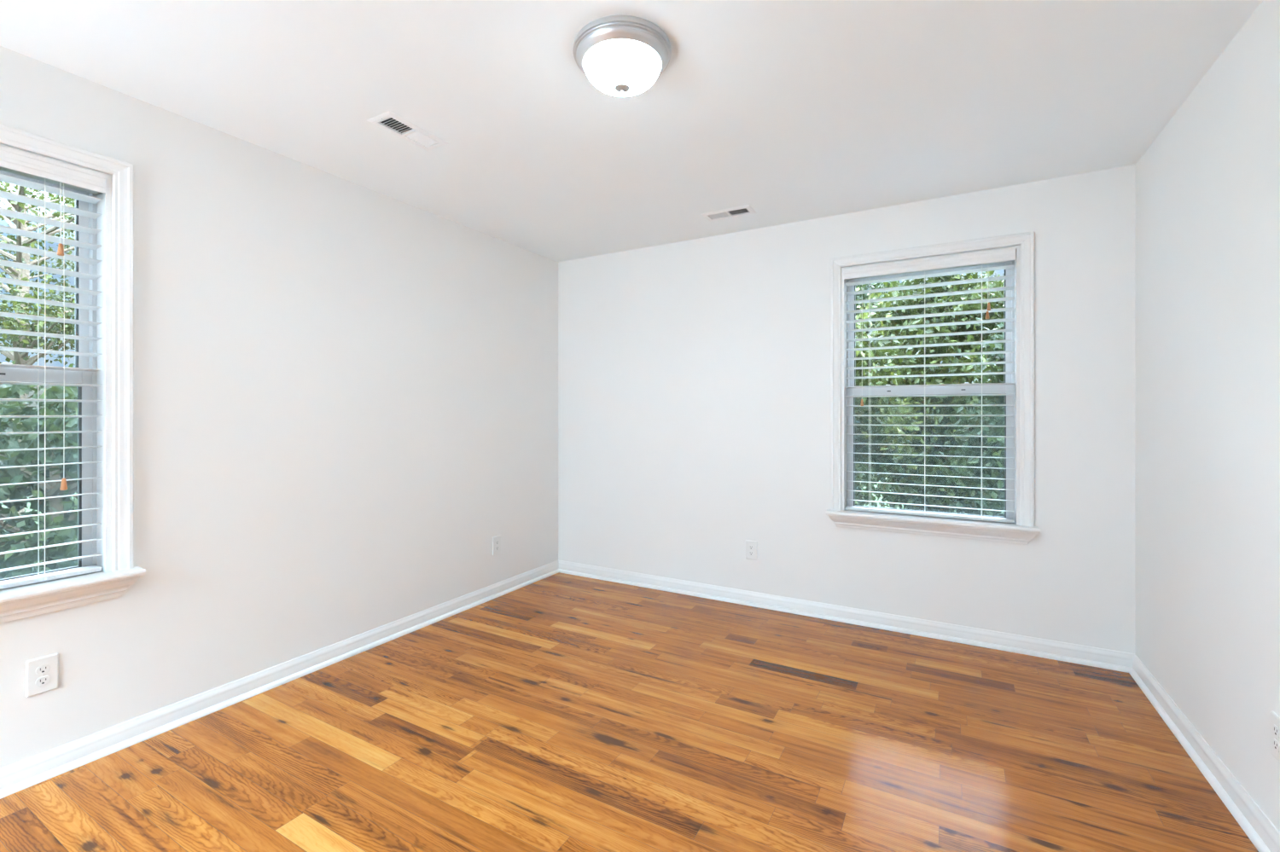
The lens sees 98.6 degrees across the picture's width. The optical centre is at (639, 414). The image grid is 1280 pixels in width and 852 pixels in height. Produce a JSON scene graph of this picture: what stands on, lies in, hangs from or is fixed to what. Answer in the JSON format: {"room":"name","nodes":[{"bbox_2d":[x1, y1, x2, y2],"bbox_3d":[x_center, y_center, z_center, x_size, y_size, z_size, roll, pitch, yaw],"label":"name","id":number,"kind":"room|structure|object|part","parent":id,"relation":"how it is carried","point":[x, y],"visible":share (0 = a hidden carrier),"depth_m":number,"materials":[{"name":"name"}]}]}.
{"room":"empty bedroom","nodes":[
{"label":"empty bedroom","id":0,"kind":"room"},
{"bbox_2d":[0,46,558,768],"bbox_3d":[-2.034,-0.005,2.034,0.150,2.590,5.400,0,0,29],"label":"wall","id":1,"kind":"structure","parent":0,"point":[345,391],"depth_m":2.56,"materials":[{"name":"paint"}]},
{"bbox_2d":[25,653,58,698],"bbox_3d":[-2.033,0.889,1.874,0.009,0.121,0.076,0,0,29],"label":"power outlet","id":2,"kind":"object","parent":1,"relation":"attached to","point":[41,673],"visible":1,"depth_m":1.87,"materials":[{"name":"plastic"}]},
{"bbox_2d":[35,675,50,686],"bbox_3d":[-2.030,0.908,1.873,0.002,0.028,0.034,0,0,29],"label":"receptacle","id":3,"kind":"object","parent":2,"relation":"attached to","point":[41,681],"depth_m":1.87,"materials":[{"name":"plastic"}]},
{"bbox_2d":[35,664,50,674],"bbox_3d":[-2.030,0.870,1.873,0.002,0.028,0.034,0,0,29],"label":"receptacle","id":4,"kind":"object","parent":2,"relation":"attached to","point":[40,669],"depth_m":1.87,"materials":[{"name":"plastic"}]},
{"bbox_2d":[0,124,146,623],"bbox_3d":[-2.206,-0.129,1.666,0.231,1.618,1.044,0,0,29],"label":"window","id":5,"kind":"structure","parent":1,"relation":"in","point":[18,602],"depth_m":2.03,"materials":[{"name":"paint"}]},
{"bbox_3d":[-2.282,-0.485,1.709,0.028,0.727,0.840,0,0,29],"label":"sash","id":6,"kind":"part","parent":5,"relation":"part of","materials":[{"name":"glass"}]},
{"bbox_3d":[-2.256,0.213,1.695,0.028,0.750,0.840,0,0,29],"label":"sash","id":7,"kind":"part","parent":5,"relation":"part of","materials":[{"name":"plastic"}]},
{"bbox_2d":[0,145,105,589],"bbox_3d":[-2.196,-0.149,1.660,0.094,1.448,0.850,0,0,29],"label":"blind","id":8,"kind":"object","parent":5,"relation":"attached to","point":[12,160],"visible":1,"depth_m":1.92,"materials":[{"name":"white plastic"}]},
{"bbox_3d":[-2.071,-0.127,1.906,0.069,1.382,0.003,0,0,29],"label":"ladder cord","id":9,"kind":"part","parent":8,"relation":"part of","materials":[{"name":"white fabric"}]},
{"bbox_3d":[-2.206,-0.841,1.667,0.062,0.049,0.848,0,0,29],"label":"head rail","id":10,"kind":"part","parent":8,"relation":"part of","materials":[{"name":"white plastic"}]},
{"bbox_3d":[-2.207,0.568,1.666,0.062,0.016,0.846,0,0,29],"label":"rail","id":11,"kind":"part","parent":8,"relation":"part of","materials":[{"name":"white plastic"}]},
{"bbox_3d":[-2.019,-0.710,1.920,0.003,0.241,0.003,0,0,29],"label":"pull cord","id":12,"kind":"part","parent":8,"relation":"part of","materials":[{"name":"white fabric"}]},
{"bbox_3d":[-2.014,-0.300,1.925,0.007,1.059,0.003,0,0,21],"label":"pull cord","id":13,"kind":"part","parent":8,"relation":"part of","materials":[{"name":"white fabric"}]},
{"bbox_3d":[-2.274,-0.131,1.705,0.075,1.458,0.857,0,0,29],"label":"vinyl frame","id":14,"kind":"part","parent":5,"relation":"part of","materials":[{"name":"white plastic"}]},
{"bbox_2d":[0,560,558,799],"bbox_3d":[-1.955,1.198,1.990,0.030,0.085,5.400,0,0,29],"label":"baseboard","id":15,"kind":"structure","parent":1,"relation":"attached to","point":[18,776],"depth_m":2.33,"materials":[{"name":"paint"}]},
{"bbox_2d":[492,535,500,555],"bbox_3d":[-0.975,0.895,3.754,0.009,0.121,0.076,0,0,29],"label":"power outlet","id":16,"kind":"object","parent":1,"relation":"attached to","point":[496,540],"visible":1,"depth_m":3.75,"materials":[{"name":"plastic"}]},
{"bbox_2d":[0,572,1258,851],"bbox_3d":[-0.390,1.265,1.109,3.923,0.050,5.700,0,0,29],"label":"floor","id":17,"kind":"structure","parent":0,"point":[558,712],"depth_m":1.99,"materials":[{"name":"brown wood"}]},
{"bbox_2d":[0,0,1262,261],"bbox_3d":[-0.390,-1.300,1.109,3.923,0.200,5.700,0,0,29],"label":"ceiling","id":18,"kind":"structure","parent":0,"point":[790,111],"depth_m":2.06,"materials":[{"name":"paint"}]},
{"bbox_2d":[366,110,448,151],"bbox_3d":[-0.981,-1.269,2.344,0.141,0.153,0.299,0,0,29],"label":"ceiling vent","id":19,"kind":"object","parent":18,"relation":"in","point":[388,121],"visible":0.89,"depth_m":2.34,"materials":[{"name":"metal"}]},
{"bbox_2d":[572,15,671,96],"bbox_3d":[-0.058,-1.126,1.813,0.323,0.148,0.323,0,0,29],"label":"ceiling light","id":20,"kind":"object","parent":18,"relation":"attached to","point":[620,55],"visible":1,"depth_m":1.73,"materials":[{"name":"white glass"}]},
{"bbox_2d":[701,204,756,221],"bbox_3d":[0.530,-1.269,3.294,0.299,0.153,0.141,0,0,29],"label":"ceiling vent","id":21,"kind":"object","parent":18,"relation":"in","point":[745,210],"visible":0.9,"depth_m":3.30,"materials":[{"name":"metal"}]},
{"bbox_2d":[558,164,1135,654],"bbox_3d":[0.971,-0.005,3.528,3.923,2.590,0.150,0,0,29],"label":"wall","id":22,"kind":"structure","parent":0,"point":[695,375],"depth_m":3.42,"materials":[{"name":"paint"}]},
{"bbox_2d":[745,540,756,560],"bbox_3d":[0.723,0.885,3.576,0.076,0.121,0.009,0,0,29],"label":"power outlet","id":23,"kind":"object","parent":22,"relation":"attached to","point":[751,546],"visible":1,"depth_m":3.57,"materials":[{"name":"plastic"}]},
{"bbox_2d":[558,560,1134,673],"bbox_3d":[0.861,1.198,3.486,3.473,0.085,0.030,0,0,29],"label":"baseboard","id":24,"kind":"structure","parent":22,"relation":"attached to","point":[1104,659],"depth_m":3.19,"materials":[{"name":"paint"}]},
{"bbox_2d":[825,231,1040,545],"bbox_3d":[1.618,-0.129,3.129,1.044,1.618,0.231,0,0,29],"label":"window","id":25,"kind":"structure","parent":22,"relation":"in","point":[1014,533],"depth_m":3.01,"materials":[{"name":"paint"}]},
{"bbox_2d":[843,246,1015,523],"bbox_3d":[1.611,-0.149,3.119,0.850,1.448,0.094,0,0,29],"label":"blind","id":26,"kind":"object","parent":25,"relation":"attached to","point":[1001,255],"visible":1,"depth_m":3.09,"materials":[{"name":"white plastic"}]},
{"bbox_3d":[1.313,-0.457,3.256,0.003,0.746,0.005,0,0,22],"label":"pull cord","id":27,"kind":"part","parent":26,"relation":"part of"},
{"bbox_3d":[1.365,-0.127,3.272,0.003,1.382,0.069,0,0,29],"label":"ladder cord","id":28,"kind":"part","parent":26,"relation":"part of","materials":[{"name":"white fabric"}]},
{"bbox_3d":[1.618,-0.127,3.130,0.004,1.382,0.069,0,0,29],"label":"ladder cord","id":29,"kind":"part","parent":26,"relation":"part of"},
{"bbox_3d":[1.617,0.568,3.130,0.846,0.016,0.062,0,0,29],"label":"rail","id":30,"kind":"part","parent":26,"relation":"part of","materials":[{"name":"white plastic"}]},
{"bbox_3d":[1.618,-0.841,3.130,0.848,0.049,0.062,0,0,29],"label":"head rail","id":31,"kind":"part","parent":26,"relation":"part of","materials":[{"name":"white plastic"}]},
{"bbox_3d":[1.858,-0.127,2.995,0.003,1.382,0.069,0,0,29],"label":"ladder cord","id":32,"kind":"part","parent":26,"relation":"part of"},
{"bbox_3d":[1.862,-0.688,2.951,0.003,0.284,0.006,0,0,29],"label":"pull cord","id":33,"kind":"part","parent":26,"relation":"part of","materials":[{"name":"white fabric"}]},
{"bbox_3d":[1.661,-0.485,3.205,0.840,0.727,0.028,0,0,29],"label":"sash","id":34,"kind":"part","parent":25,"relation":"part of","materials":[{"name":"glass"}]},
{"bbox_3d":[1.646,0.213,3.179,0.840,0.750,0.028,0,0,29],"label":"sash","id":35,"kind":"part","parent":25,"relation":"part of","materials":[{"name":"plastic"}]},
{"bbox_3d":[1.656,-0.131,3.197,0.857,1.458,0.075,0,0,29],"label":"vinyl frame","id":36,"kind":"part","parent":25,"relation":"part of","materials":[{"name":"white plastic"}]},
{"bbox_2d":[1135,0,1279,832],"bbox_3d":[1.145,-0.005,0.246,0.200,2.590,5.400,0,0,29],"label":"wall","id":37,"kind":"structure","parent":0,"point":[1207,186],"depth_m":1.86,"materials":[{"name":"paint"}]},
{"bbox_2d":[1128,654,1279,851],"bbox_3d":[1.073,1.198,0.287,0.030,0.085,5.400,0,0,29],"label":"baseboard","id":38,"kind":"structure","parent":37,"relation":"attached to","point":[1265,838],"depth_m":1.86,"materials":[{"name":"paint"}]},
{"bbox_2d":[1269,710,1279,762],"bbox_3d":[1.760,0.896,1.520,0.009,0.121,0.076,0,0,29],"label":"power outlet","id":39,"kind":"object","parent":37,"relation":"attached to","point":[1274,718],"visible":1,"depth_m":1.53,"materials":[{"name":"plastic"}]},
{"bbox_2d":[1272,738,1279,752],"bbox_3d":[1.757,0.915,1.521,0.002,0.028,0.034,0,0,29],"label":"receptacle","id":40,"kind":"object","parent":39,"relation":"attached to","point":[1276,742],"depth_m":1.52,"materials":[{"name":"plastic"}]},
{"bbox_2d":[1272,724,1279,738],"bbox_3d":[1.757,0.876,1.521,0.002,0.028,0.034,0,0,29],"label":"receptacle","id":41,"kind":"object","parent":39,"relation":"attached to","point":[1276,728],"depth_m":1.52,"materials":[{"name":"plastic"}]},
{"label":"outside","id":42,"kind":"structure","parent":0,"visible":0},
{"bbox_2d":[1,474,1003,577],"bbox_3d":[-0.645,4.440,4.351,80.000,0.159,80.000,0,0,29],"label":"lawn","id":43,"kind":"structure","parent":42,"point":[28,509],"depth_m":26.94,"materials":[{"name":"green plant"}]},
{"bbox_2d":[0,180,75,555],"bbox_3d":[-9.007,0.076,8.007,4.093,8.739,3.830,0,0,45],"label":"leafy tree","id":44,"kind":"object","parent":43,"relation":"on","point":[19,341],"visible":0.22,"depth_m":8.02,"materials":[{"name":"green plant"}]},
{"bbox_2d":[0,360,77,579],"bbox_3d":[-5.413,1.975,4.995,3.765,4.942,4.010,0,0,-13],"label":"leafy tree","id":45,"kind":"object","parent":43,"relation":"on","point":[13,475],"visible":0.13,"depth_m":4.55,"materials":[{"name":"green plant"}]},
{"bbox_2d":[855,287,937,508],"bbox_3d":[2.455,1.222,8.292,3.439,6.447,3.275,0,0,-30],"label":"leafy tree","id":46,"kind":"object","parent":43,"relation":"on","point":[877,449],"visible":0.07,"depth_m":7.62,"materials":[{"name":"green plant"}]},
{"bbox_2d":[855,279,940,503],"bbox_3d":[6.681,-0.159,16.727,5.303,9.214,5.096,0,0,-43],"label":"leafy tree","id":47,"kind":"object","parent":43,"relation":"on","point":[873,286],"visible":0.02,"depth_m":15.59,"materials":[{"name":"green plant"}]},
{"bbox_2d":[855,270,1004,516],"bbox_3d":[6.152,0.489,11.266,4.378,7.917,4.556,0,0,1],"label":"leafy tree","id":48,"kind":"object","parent":43,"relation":"on","point":[933,440],"visible":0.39,"depth_m":10.33,"materials":[{"name":"green plant"}]},
{"bbox_2d":[929,285,1004,517],"bbox_3d":[5.633,1.202,6.693,3.735,6.489,3.589,0,0,20],"label":"leafy tree","id":49,"kind":"object","parent":43,"relation":"on","point":[986,431],"visible":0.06,"depth_m":7.19,"materials":[{"name":"green plant"}]}
]}

